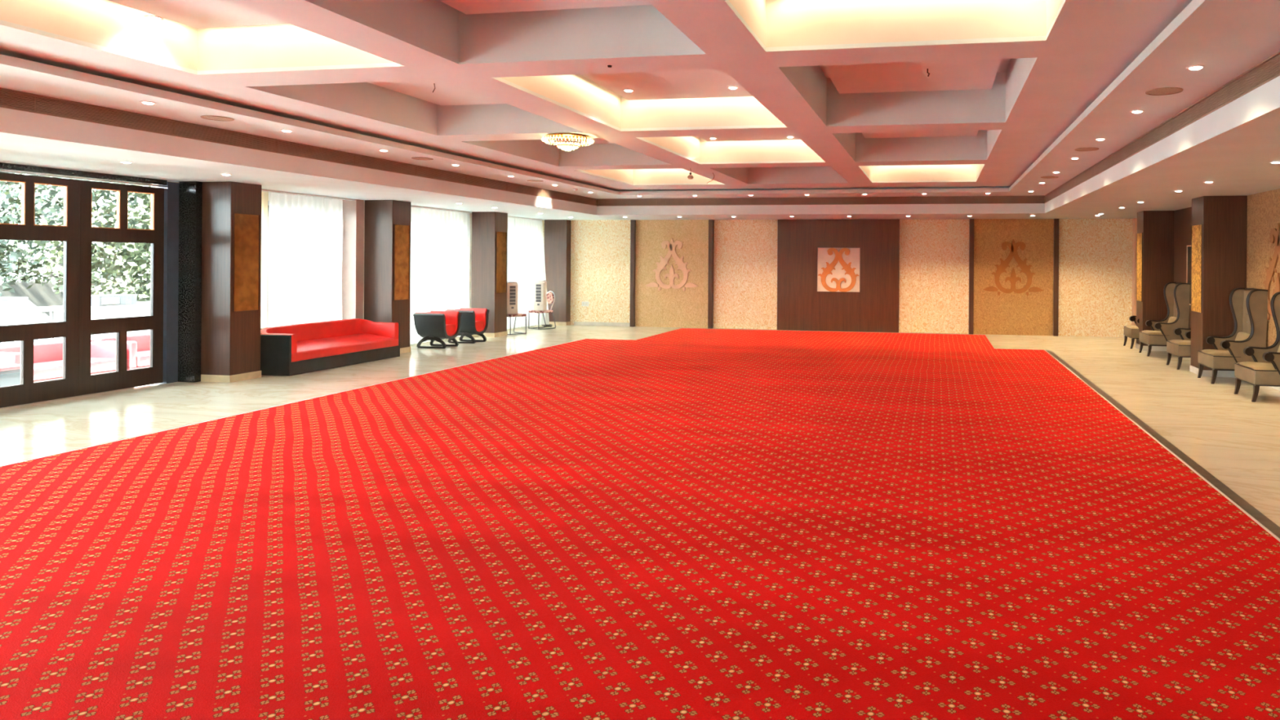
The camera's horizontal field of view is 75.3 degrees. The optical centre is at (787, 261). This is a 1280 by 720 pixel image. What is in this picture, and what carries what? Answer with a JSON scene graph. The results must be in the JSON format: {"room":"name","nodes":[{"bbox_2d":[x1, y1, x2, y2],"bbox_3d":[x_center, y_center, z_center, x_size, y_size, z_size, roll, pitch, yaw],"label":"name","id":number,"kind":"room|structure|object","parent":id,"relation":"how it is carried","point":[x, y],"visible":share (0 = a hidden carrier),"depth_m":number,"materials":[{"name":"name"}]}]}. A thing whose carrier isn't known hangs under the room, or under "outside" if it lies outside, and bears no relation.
{"room":"banquet hall","nodes":[
{"label":"banquet hall","id":0,"kind":"room"},
{"bbox_2d":[151,181,471,319],"bbox_3d":[-8.308,-0.236,8.917,0.150,3.560,22.760,0,0,10],"label":"wall","id":1,"kind":"structure","parent":0,"point":[470,251],"depth_m":17.20,"materials":[{"name":"beige paint"}]},
{"bbox_2d":[0,162,167,185],"bbox_3d":[-8.278,-0.994,8.246,0.120,0.065,4.150,0,0,10],"label":"trim","id":2,"kind":"structure","parent":1,"relation":"attached to","point":[2,166],"depth_m":9.23,"materials":[{"name":"black stone"}]},
{"bbox_2d":[0,168,167,187],"bbox_3d":[-8.230,-0.945,8.258,0.070,0.022,4.090,0,0,10],"label":"door track","id":3,"kind":"object","parent":1,"relation":"attached to","point":[1,170],"visible":1,"depth_m":9.23,"materials":[{"name":"metal"}]},
{"bbox_2d":[0,172,79,407],"bbox_3d":[-8.188,0.303,8.759,0.050,2.458,1.025,0,0,10],"label":"door","id":4,"kind":"structure","parent":3,"relation":"attached to","point":[28,392],"depth_m":8.96,"materials":[{"name":"brown wood"}]},
{"bbox_2d":[78,180,164,395],"bbox_3d":[-8.003,0.305,9.773,0.050,2.458,1.025,0,0,10],"label":"door","id":5,"kind":"structure","parent":1,"relation":"in","point":[122,378],"depth_m":9.73,"materials":[{"name":"brown wood"}]},
{"bbox_2d":[159,182,178,383],"bbox_3d":[-7.894,0.271,10.365,0.130,2.550,0.160,0,0,10],"label":"door frame","id":6,"kind":"structure","parent":1,"relation":"attached to","point":[171,273],"depth_m":10.33,"materials":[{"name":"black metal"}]},
{"bbox_2d":[342,199,364,319],"bbox_3d":[-7.242,0.266,13.509,0.285,2.569,0.180,0,0,10],"label":"pier","id":7,"kind":"object","parent":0,"point":[353,211],"visible":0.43,"depth_m":13.43,"materials":[{"name":"paint"}]},
{"bbox_2d":[0,0,1279,220],"bbox_3d":[-1.334,-1.550,7.646,14.310,1.139,23.060,0,0,10],"label":"ceiling","id":8,"kind":"structure","parent":0,"point":[1011,90],"depth_m":7.22,"materials":[{"name":"paint"}]},
{"bbox_2d":[119,160,133,163],"bbox_3d":[-6.761,-1.008,8.310,0.116,0.016,0.116,0,0,10],"label":"recessed light","id":9,"kind":"object","parent":8,"relation":"in","point":[122,162],"visible":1,"depth_m":8.29,"materials":[{"name":"white ceramic"}]},
{"bbox_2d":[139,101,156,104],"bbox_3d":[-5.463,-1.348,6.945,0.116,0.016,0.116,0,0,10],"label":"recessed light","id":10,"kind":"object","parent":8,"relation":"in","point":[144,102],"visible":1,"depth_m":6.92,"materials":[{"name":"white ceramic"}]},
{"bbox_2d":[143,14,164,20],"bbox_3d":[-4.603,-1.763,5.904,0.116,0.016,0.116,0,0,10],"label":"recessed light","id":11,"kind":"object","parent":8,"relation":"in","point":[148,16],"visible":1,"depth_m":5.88,"materials":[{"name":"white ceramic"}]},
{"bbox_2d":[200,115,234,120],"bbox_3d":[-5.397,-1.350,7.696,0.264,0.012,0.264,0,0,10],"label":"ceiling speaker","id":12,"kind":"object","parent":8,"relation":"attached to","point":[205,117],"visible":1,"depth_m":7.65},
{"bbox_2d":[280,129,293,132],"bbox_3d":[-5.193,-1.347,8.426,0.116,0.016,0.116,0,0,10],"label":"recessed light","id":13,"kind":"object","parent":8,"relation":"in","point":[285,131],"visible":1,"depth_m":8.40,"materials":[{"name":"white ceramic"}]},
{"bbox_2d":[0,87,596,205],"bbox_3d":[-5.852,-1.283,8.473,0.113,0.154,18.567,0,0,10],"label":"molding","id":14,"kind":"structure","parent":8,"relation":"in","point":[9,99],"depth_m":8.50,"materials":[{"name":"metal"}]},
{"bbox_2d":[261,189,355,200],"bbox_3d":[-7.377,-1.010,12.204,0.090,0.021,2.400,0,0,10],"label":"track","id":15,"kind":"object","parent":8,"relation":"attached to","point":[264,190],"visible":0.64,"depth_m":12.34,"materials":[{"name":"white metal"}]},
{"bbox_2d":[260,191,268,328],"bbox_3d":[-7.537,0.261,11.347,0.081,2.515,0.620,0,0,10],"label":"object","id":16,"kind":"object","parent":15,"relation":"hanging from","point":[264,207],"visible":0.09,"depth_m":11.64,"materials":[{"name":"white fabric"}]},
{"bbox_2d":[267,191,342,327],"bbox_3d":[-7.343,0.263,12.415,0.064,2.515,1.490,0,0,10],"label":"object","id":17,"kind":"object","parent":15,"relation":"hanging from","point":[305,233],"visible":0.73,"depth_m":12.33,"materials":[{"name":"white fabric"}]},
{"bbox_2d":[411,157,433,159],"bbox_3d":[-4.809,-1.346,10.699,0.264,0.012,0.264,0,0,10],"label":"ceiling speaker","id":18,"kind":"object","parent":8,"relation":"attached to","point":[416,158],"visible":1,"depth_m":10.66},
{"bbox_2d":[410,205,470,213],"bbox_3d":[-6.796,-1.006,15.391,0.090,0.021,2.600,0,0,10],"label":"track","id":19,"kind":"object","parent":8,"relation":"attached to","point":[411,206],"visible":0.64,"depth_m":15.62,"materials":[{"name":"white metal"}]},
{"bbox_2d":[409,207,431,344],"bbox_3d":[-6.915,0.266,14.756,0.064,2.515,1.350,0,0,10],"label":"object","id":20,"kind":"object","parent":19,"relation":"hanging from","point":[420,218],"visible":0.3,"depth_m":15.12,"materials":[{"name":"white fabric"}]},
{"bbox_2d":[430,208,470,341],"bbox_3d":[-6.675,0.267,16.074,0.064,2.515,1.310,0,0,10],"label":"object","id":21,"kind":"object","parent":19,"relation":"hanging from","point":[450,230],"visible":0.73,"depth_m":16.03,"materials":[{"name":"white fabric"}]},
{"bbox_2d":[507,215,542,220],"bbox_3d":[-6.224,-1.002,18.524,0.090,0.021,2.550,0,0,10],"label":"track","id":22,"kind":"object","parent":8,"relation":"attached to","point":[508,215],"visible":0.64,"depth_m":18.87,"materials":[{"name":"white metal"}]},
{"bbox_2d":[506,217,515,329],"bbox_3d":[-6.344,0.269,17.884,0.064,2.515,1.190,0,0,10],"label":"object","id":23,"kind":"object","parent":22,"relation":"hanging from","point":[511,236],"visible":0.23,"depth_m":18.34,"materials":[{"name":"white fabric"}]},
{"bbox_2d":[514,217,549,328],"bbox_3d":[-6.022,0.272,19.111,0.252,2.515,1.320,0,0,10],"label":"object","id":24,"kind":"object","parent":22,"relation":"hanging from","point":[529,246],"visible":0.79,"depth_m":19.08,"materials":[{"name":"white fabric"}]},
{"bbox_2d":[527,179,542,182],"bbox_3d":[-4.234,-1.342,13.623,0.264,0.012,0.264,0,0,10],"label":"ceiling speaker","id":25,"kind":"object","parent":8,"relation":"attached to","point":[531,180],"visible":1,"depth_m":13.55},
{"bbox_2d":[541,133,594,151],"bbox_3d":[-2.538,-1.357,9.380,0.590,0.176,0.590,0,0,10],"label":"chandelier","id":26,"kind":"object","parent":8,"relation":"hanging from","point":[560,136],"visible":1,"depth_m":9.28,"materials":[{"name":"metal"}]},
{"bbox_2d":[622,88,634,92],"bbox_3d":[-1.631,-1.742,8.320,0.116,0.016,0.116,0,0,10],"label":"recessed light","id":27,"kind":"object","parent":8,"relation":"in","point":[624,90],"visible":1,"depth_m":8.30,"materials":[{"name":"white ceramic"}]},
{"bbox_2d":[687,170,693,179],"bbox_3d":[-1.508,-1.353,12.577,0.092,0.172,0.092,0,0,10],"label":"holder","id":28,"kind":"object","parent":8,"relation":"hanging from","point":[690,176],"visible":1,"depth_m":12.55,"materials":[{"name":"gold metal"}]},
{"bbox_2d":[727,85,738,88],"bbox_3d":[-0.554,-1.735,8.154,0.116,0.016,0.116,0,0,10],"label":"recessed light","id":29,"kind":"object","parent":8,"relation":"in","point":[731,86],"visible":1,"depth_m":8.12,"materials":[{"name":"white ceramic"}]},
{"bbox_2d":[597,195,1044,205],"bbox_3d":[0.456,-1.240,16.813,9.310,0.154,0.113,0,0,10],"label":"molding","id":30,"kind":"structure","parent":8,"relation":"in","point":[945,199],"depth_m":16.72,"materials":[{"name":"metal"}]},
{"bbox_2d":[1040,176,1058,178],"bbox_3d":[4.015,-1.286,12.484,0.264,0.012,0.264,0,0,10],"label":"ceiling speaker","id":31,"kind":"object","parent":8,"relation":"attached to","point":[1045,177],"visible":1,"depth_m":12.46},
{"bbox_2d":[1075,147,1098,151],"bbox_3d":[3.451,-1.290,9.395,0.264,0.012,0.264,0,0,10],"label":"ceiling speaker","id":32,"kind":"object","parent":8,"relation":"attached to","point":[1079,148],"visible":1,"depth_m":9.37},
{"bbox_2d":[1094,137,1106,140],"bbox_3d":[3.309,-1.289,8.617,0.116,0.016,0.116,0,0,10],"label":"recessed light","id":33,"kind":"object","parent":8,"relation":"in","point":[1096,139],"visible":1,"depth_m":8.59,"materials":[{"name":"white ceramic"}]},
{"bbox_2d":[1129,109,1144,113],"bbox_3d":[3.021,-1.291,7.034,0.116,0.016,0.116,0,0,10],"label":"recessed light","id":34,"kind":"object","parent":8,"relation":"in","point":[1138,110],"visible":1,"depth_m":7.01,"materials":[{"name":"white ceramic"}]},
{"bbox_2d":[1044,50,1279,203],"bbox_3d":[3.412,-1.220,6.783,0.113,0.154,18.567,0,0,10],"label":"crown molding","id":35,"kind":"structure","parent":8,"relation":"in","point":[1267,70],"depth_m":6.78,"materials":[{"name":"metal"}]},
{"bbox_2d":[1145,87,1182,95],"bbox_3d":[2.870,-1.294,6.207,0.264,0.012,0.264,0,0,10],"label":"ceiling speaker","id":36,"kind":"object","parent":8,"relation":"attached to","point":[1163,91],"visible":1,"depth_m":6.18},
{"bbox_2d":[1186,65,1204,70],"bbox_3d":[2.731,-1.293,5.450,0.116,0.016,0.116,0,0,10],"label":"recessed light","id":37,"kind":"object","parent":8,"relation":"in","point":[1193,67],"visible":1,"depth_m":5.43,"materials":[{"name":"white ceramic"}]},
{"bbox_2d":[1269,160,1279,163],"bbox_3d":[4.610,-0.931,7.678,0.116,0.016,0.116,0,0,10],"label":"recessed light","id":38,"kind":"object","parent":8,"relation":"in","point":[1273,162],"visible":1,"depth_m":7.65,"materials":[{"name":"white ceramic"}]},
{"bbox_2d":[0,324,1279,526],"bbox_3d":[-1.311,1.651,7.638,14.200,0.120,22.960,0,0,10],"label":"floor","id":39,"kind":"structure","parent":0,"point":[1235,438],"depth_m":9.30,"materials":[{"name":"beige stone"}]},
{"bbox_2d":[0,386,134,409],"bbox_3d":[-8.284,1.535,8.066,0.019,0.015,3.700,0,0,10],"label":"threshold","id":40,"kind":"object","parent":39,"relation":"on","point":[31,403],"visible":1,"depth_m":9.10,"materials":[{"name":"metal"}]},
{"bbox_2d":[177,181,202,382],"bbox_3d":[-7.679,0.263,10.445,0.255,2.570,0.095,0,0,10],"label":"pier","id":41,"kind":"object","parent":39,"relation":"on","point":[190,193],"visible":1,"depth_m":10.40,"materials":[{"name":"black stone"}]},
{"bbox_2d":[200,181,261,382],"bbox_3d":[-7.340,0.265,10.681,0.543,2.570,0.496,0,0,10],"label":"pillar","id":42,"kind":"structure","parent":39,"relation":"on","point":[231,228],"depth_m":10.46,"materials":[{"name":"brown wood"}]},
{"bbox_2d":[260,318,399,375],"bbox_3d":[-6.855,1.232,12.180,0.676,0.633,2.305,0,0,10],"label":"sofa","id":43,"kind":"object","parent":39,"relation":"on","point":[292,349],"visible":0.84,"depth_m":11.96,"materials":[{"name":"red leather"}]},
{"bbox_2d":[296,333,395,353],"bbox_3d":[-6.798,1.267,12.169,0.554,0.200,2.105,0,0,10],"label":"seat cushion","id":44,"kind":"object","parent":43,"relation":"on","point":[338,343],"depth_m":12.33,"materials":[{"name":"red leather"}]},
{"bbox_2d":[364,200,410,353],"bbox_3d":[-6.777,0.269,13.770,0.543,2.570,0.496,0,0,10],"label":"pillar","id":45,"kind":"structure","parent":39,"relation":"on","point":[387,233],"depth_m":13.56,"materials":[{"name":"brown wood"}]},
{"bbox_2d":[413,311,461,348],"bbox_3d":[-6.349,1.236,14.738,0.593,0.641,0.580,0,0,10],"label":"armchair","id":46,"kind":"object","parent":39,"relation":"on","point":[433,326],"visible":1,"depth_m":14.53,"materials":[{"name":"black leather"}]},
{"bbox_2d":[444,307,489,343],"bbox_3d":[-6.166,1.237,15.629,0.593,0.641,0.580,0,0,10],"label":"armchair","id":47,"kind":"object","parent":39,"relation":"on","point":[473,321],"visible":0.73,"depth_m":15.44,"materials":[{"name":"red leather"}]},
{"bbox_2d":[471,211,507,337],"bbox_3d":[-6.203,0.273,16.913,0.543,2.570,0.506,0,0,10],"label":"pillar","id":48,"kind":"structure","parent":39,"relation":"on","point":[489,228],"depth_m":16.69,"materials":[{"name":"brown wood"}]},
{"bbox_2d":[506,313,526,334],"bbox_3d":[-5.928,1.124,17.484,0.477,0.869,0.400,0,0,38],"label":"side table","id":49,"kind":"object","parent":39,"relation":"on","point":[510,316],"visible":0.41,"depth_m":17.39,"materials":[{"name":"fabric"}]},
{"bbox_2d":[506,281,518,314],"bbox_3d":[-5.907,0.784,17.388,0.230,0.690,0.210,0,0,-30],"label":"cooler","id":50,"kind":"object","parent":49,"relation":"on","point":[512,286],"visible":0.91,"depth_m":17.30,"materials":[{"name":"beige plastic"}]},
{"bbox_2d":[528,290,555,329],"bbox_3d":[-5.685,1.126,18.817,0.400,0.869,0.477,0,0,38],"label":"banquet chair","id":51,"kind":"object","parent":39,"relation":"on","point":[550,297],"visible":0.88,"depth_m":18.87,"materials":[{"name":"metal"}]},
{"bbox_2d":[533,280,546,311],"bbox_3d":[-5.694,0.785,18.680,0.230,0.690,0.210,0,0,4],"label":"cooler","id":52,"kind":"object","parent":51,"relation":"on","point":[540,286],"visible":1,"depth_m":18.58,"materials":[{"name":"beige plastic"}]},
{"bbox_2d":[544,219,570,325],"bbox_3d":[-5.634,0.277,19.873,0.599,2.570,0.254,0,0,10],"label":"pillar","id":53,"kind":"structure","parent":39,"relation":"on","point":[557,232],"depth_m":19.75,"materials":[{"name":"brown wood"}]},
{"bbox_2d":[0,328,1279,719],"bbox_3d":[-1.103,1.586,7.889,8.918,0.012,21.530,0,0,10],"label":"carpet","id":54,"kind":"object","parent":39,"relation":"on","point":[682,523],"visible":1,"depth_m":4.44,"materials":[{"name":"red carpet"}]},
{"bbox_2d":[0,338,1279,538],"bbox_3d":[-1.329,1.588,6.531,9.062,0.006,18.777,0,0,10],"label":"trim","id":55,"kind":"structure","parent":39,"relation":"in","point":[1256,514],"depth_m":6.78,"materials":[{"name":"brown stone"}]},
{"bbox_2d":[1123,315,1139,348],"bbox_3d":[6.811,1.007,15.488,0.675,1.279,0.708,0,0,10],"label":"chair","id":56,"kind":"object","parent":39,"relation":"on","point":[1131,331],"visible":0.16,"depth_m":15.38,"materials":[{"name":"beige fabric"}]},
{"bbox_2d":[1124,324,1138,328],"bbox_3d":[6.755,1.256,15.498,0.530,0.048,0.636,0,0,10],"label":"seat cushion","id":57,"kind":"object","parent":56,"relation":"on","point":[1129,326],"depth_m":15.52,"materials":[{"name":"beige fabric"}]},
{"bbox_2d":[1135,210,1173,351],"bbox_3d":[6.845,0.362,15.132,0.593,2.570,0.506,0,0,10],"label":"pillar","id":58,"kind":"structure","parent":39,"relation":"on","point":[1155,228],"depth_m":14.91,"materials":[{"name":"brown wood"}]},
{"bbox_2d":[1138,282,1190,356],"bbox_3d":[6.588,1.005,14.268,0.675,1.279,0.708,0,0,10],"label":"chair","id":59,"kind":"object","parent":39,"relation":"on","point":[1176,295],"visible":0.94,"depth_m":13.97,"materials":[{"name":"beige fabric"}]},
{"bbox_2d":[1140,330,1162,334],"bbox_3d":[6.532,1.254,14.278,0.530,0.048,0.636,0,0,10],"label":"seat cushion","id":60,"kind":"object","parent":59,"relation":"on","point":[1144,332],"depth_m":14.17,"materials":[{"name":"beige fabric"}]},
{"bbox_2d":[1167,316,1176,323],"bbox_3d":[6.751,1.113,14.238,0.161,0.265,0.480,0,0,10],"label":"lumbar cushion","id":61,"kind":"object","parent":59,"relation":"on","point":[1170,319],"depth_m":14.32,"materials":[{"name":"beige fabric"}]},
{"bbox_2d":[1165,328,1191,369],"bbox_3d":[6.271,1.003,12.527,0.675,1.279,0.708,0,0,10],"label":"chair","id":62,"kind":"object","parent":39,"relation":"on","point":[1181,348],"visible":0.23,"depth_m":12.42,"materials":[{"name":"beige fabric"}]},
{"bbox_2d":[1168,339,1191,345],"bbox_3d":[6.214,1.252,12.537,0.530,0.048,0.636,0,0,10],"label":"seat cushion","id":63,"kind":"object","parent":62,"relation":"on","point":[1173,342],"depth_m":12.52,"materials":[{"name":"beige fabric"}]},
{"bbox_2d":[1189,195,1247,377],"bbox_3d":[6.236,0.357,11.797,0.593,2.570,0.566,0,0,10],"label":"pillar","id":64,"kind":"structure","parent":39,"relation":"on","point":[1219,227],"depth_m":11.55,"materials":[{"name":"brown wood"}]},
{"bbox_2d":[1197,287,1268,383],"bbox_3d":[6.045,1.002,11.094,0.675,1.279,0.708,0,0,10],"label":"chair","id":65,"kind":"object","parent":39,"relation":"on","point":[1249,306],"visible":0.92,"depth_m":10.82,"materials":[{"name":"beige fabric"}]},
{"bbox_2d":[1200,349,1232,356],"bbox_3d":[5.988,1.251,11.104,0.530,0.048,0.636,0,0,10],"label":"seat cushion","id":66,"kind":"object","parent":65,"relation":"on","point":[1205,353],"depth_m":11.02,"materials":[{"name":"beige fabric"}]},
{"bbox_2d":[1235,331,1249,340],"bbox_3d":[6.207,1.110,11.064,0.161,0.265,0.480,0,0,10],"label":"lumbar cushion","id":67,"kind":"object","parent":65,"relation":"on","point":[1239,335],"depth_m":11.14,"materials":[{"name":"beige fabric"}]},
{"bbox_2d":[1234,291,1279,402],"bbox_3d":[5.788,1.000,9.687,0.675,1.279,0.708,0,0,10],"label":"chair","id":68,"kind":"object","parent":39,"relation":"on","point":[1265,370],"visible":1,"depth_m":9.73,"materials":[{"name":"beige fabric"}]},
{"bbox_2d":[1237,361,1276,370],"bbox_3d":[5.732,1.249,9.697,0.530,0.048,0.636,0,0,10],"label":"seat cushion","id":69,"kind":"object","parent":68,"relation":"on","point":[1245,366],"depth_m":9.65,"materials":[{"name":"beige fabric"}]},
{"bbox_2d":[542,195,1132,337],"bbox_3d":[0.762,-0.175,18.905,14.310,3.560,0.150,0,0,10],"label":"wall","id":70,"kind":"structure","parent":0,"point":[1095,255],"depth_m":18.44,"materials":[{"name":"beige paint"}]},
{"bbox_2d":[582,301,588,312],"bbox_3d":[-4.954,1.226,19.859,0.180,0.480,0.021,0,0,10],"label":"socket plate","id":71,"kind":"object","parent":70,"relation":"attached to","point":[584,303],"visible":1,"depth_m":19.85,"materials":[{"name":"white plastic"}]},
{"bbox_2d":[630,219,714,328],"bbox_3d":[-2.777,0.297,19.413,2.040,2.569,0.119,0,0,10],"label":"wall panel","id":72,"kind":"object","parent":70,"relation":"attached to","point":[672,260],"visible":1,"depth_m":19.43,"materials":[{"name":"beige paint"}]},
{"bbox_2d":[777,218,899,332],"bbox_3d":[1.141,0.323,18.713,2.810,2.569,0.089,0,0,10],"label":"wall panel","id":73,"kind":"object","parent":70,"relation":"attached to","point":[833,275],"visible":1,"depth_m":18.68,"materials":[{"name":"brown wood"}]},
{"bbox_2d":[573,321,1124,337],"bbox_3d":[1.169,1.565,18.747,13.030,0.085,0.012,0,0,10],"label":"baseboard","id":74,"kind":"structure","parent":70,"relation":"attached to","point":[584,323],"depth_m":19.78,"materials":[{"name":"wood"}]},
{"bbox_2d":[968,218,1058,336],"bbox_3d":[4.984,0.349,17.997,1.910,2.569,0.119,0,0,10],"label":"wall panel","id":75,"kind":"object","parent":70,"relation":"attached to","point":[1014,263],"visible":1,"depth_m":18.01,"materials":[{"name":"paint"}]},
{"bbox_2d":[1246,188,1279,346],"bbox_3d":[5.622,-0.142,6.375,0.150,3.560,22.760,0,0,10],"label":"wall","id":76,"kind":"structure","parent":0,"point":[1263,208],"depth_m":10.95,"materials":[{"name":"brown paint"}]},
{"bbox_2d":[1131,217,1137,324],"bbox_3d":[7.499,0.366,17.492,0.138,2.569,0.208,0,0,10],"label":"pilaster","id":77,"kind":"object","parent":76,"relation":"attached to","point":[1134,220],"visible":0.36,"depth_m":17.42,"materials":[{"name":"paint"}]},
{"bbox_2d":[1173,207,1191,358],"bbox_3d":[6.799,0.362,13.432,0.058,2.569,2.850,0,0,10],"label":"panelling","id":78,"kind":"object","parent":76,"relation":"attached to","point":[1182,217],"visible":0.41,"depth_m":14.28,"materials":[{"name":"brown wood"}]},
{"bbox_2d":[1186,244,1191,305],"bbox_3d":[6.848,0.237,13.835,0.010,1.020,0.420,0,0,10],"label":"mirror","id":79,"kind":"object","parent":78,"relation":"attached to","point":[1188,246],"depth_m":13.93,"materials":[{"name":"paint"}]},
{"bbox_2d":[1262,222,1279,319],"bbox_3d":[6.265,0.145,10.394,0.021,1.260,1.295,0,0,10],"label":"relief","id":80,"kind":"object","parent":76,"relation":"attached to","point":[1274,235],"visible":0.8,"depth_m":10.54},
{"bbox_2d":[1268,386,1279,390],"bbox_3d":[4.971,1.589,3.330,0.014,0.090,16.540,0,0,10],"label":"baseboard","id":81,"kind":"structure","parent":76,"relation":"attached to","point":[1273,387],"depth_m":10.45,"materials":[{"name":"white stone"}]},
{"label":"outside","id":82,"kind":"structure","parent":0,"visible":0},
{"bbox_3d":[-37.447,2.020,27.161,56.600,0.150,80.000,0,0,10],"label":"lawn","id":83,"kind":"structure","parent":82,"visible":0},
{"bbox_2d":[0,296,49,345],"bbox_3d":[-15.125,1.387,14.637,1.800,1.420,4.270,0,0,-2],"label":"car","id":84,"kind":"object","parent":83,"relation":"on","point":[5,302],"visible":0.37,"depth_m":15.30,"materials":[{"name":"silver metal"}]},
{"bbox_2d":[0,178,143,281],"bbox_3d":[-24.687,-2.660,30.109,11.414,9.410,12.149,0,0,10],"label":"tree","id":85,"kind":"object","parent":83,"relation":"on","point":[74,179],"visible":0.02,"depth_m":28.58,"materials":[{"name":"green plant"}]},
{"bbox_2d":[0,171,146,296],"bbox_3d":[-18.435,-1.893,16.772,7.905,7.996,8.136,0,0,10],"label":"tree","id":86,"kind":"object","parent":83,"relation":"on","point":[47,211],"visible":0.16,"depth_m":17.62,"materials":[{"name":"green plant"}]},
{"bbox_2d":[0,279,149,316],"bbox_3d":[-20.576,1.310,21.542,0.200,1.500,45.000,0,0,10],"label":"wall","id":87,"kind":"structure","parent":83,"relation":"on","point":[37,294],"depth_m":22.15,"materials":[{"name":"white paint"}]},
{"bbox_2d":[0,173,151,302],"bbox_3d":[-15.457,-1.610,20.907,7.213,7.447,8.461,0,0,8],"label":"tree","id":88,"kind":"object","parent":83,"relation":"on","point":[130,268],"visible":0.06,"depth_m":18.88,"materials":[{"name":"green plant"}]},
{"bbox_2d":[0,173,151,299],"bbox_3d":[-21.601,-2.594,24.349,10.927,9.322,11.893,0,0,7],"label":"tree","id":89,"kind":"object","parent":83,"relation":"on","point":[22,278],"visible":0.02,"depth_m":23.74,"materials":[{"name":"green plant"}]},
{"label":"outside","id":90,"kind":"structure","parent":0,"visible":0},
{"bbox_3d":[-9.474,1.761,12.908,3.550,0.150,26.000,0,0,10],"label":"ground","id":91,"kind":"structure","parent":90,"visible":0},
{"bbox_2d":[0,363,20,386],"bbox_3d":[-9.440,1.466,9.599,0.500,0.440,0.560,0,0,10],"label":"table","id":92,"kind":"object","parent":91,"relation":"on","point":[10,374],"visible":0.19,"depth_m":9.63,"materials":[{"name":"plastic"}]},
{"bbox_2d":[0,337,115,382],"bbox_3d":[-9.734,1.374,10.771,0.700,0.580,1.400,0,0,10],"label":"sofa","id":93,"kind":"object","parent":91,"relation":"on","point":[47,355],"visible":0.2,"depth_m":10.85,"materials":[{"name":"red leather"}]},
{"bbox_2d":[0,301,150,345],"bbox_3d":[-10.643,1.138,14.139,0.180,1.080,16.000,0,0,10],"label":"terrace railing","id":94,"kind":"object","parent":91,"relation":"on","point":[17,312],"visible":0.05,"depth_m":11.82,"materials":[{"name":"white paint"}]},
{"bbox_2d":[53,302,150,340],"bbox_3d":[-10.595,1.183,12.732,0.300,0.990,1.450,0,0,10],"label":"wall","id":95,"kind":"structure","parent":91,"relation":"on","point":[139,309],"depth_m":12.63,"materials":[{"name":"white paint"}]},
{"bbox_2d":[91,293,137,306],"bbox_3d":[-10.587,0.608,12.726,0.290,0.160,0.600,0,0,10],"label":"condenser unit","id":96,"kind":"object","parent":95,"relation":"on","point":[120,299],"visible":0.81,"depth_m":12.64,"materials":[{"name":"white paint"}]},
{"bbox_2d":[102,297,119,304],"bbox_3d":[-10.472,0.609,12.573,0.010,0.100,0.260,0,0,10],"label":"fan grille","id":97,"kind":"object","parent":96,"relation":"attached to","point":[105,300],"depth_m":12.57,"materials":[{"name":"white paint"}]},
{"bbox_2d":[93,332,150,369],"bbox_3d":[-9.472,1.376,12.207,0.700,0.580,1.380,0,0,10],"label":"sofa","id":98,"kind":"object","parent":91,"relation":"on","point":[138,344],"visible":0.26,"depth_m":11.66,"materials":[{"name":"red leather"}]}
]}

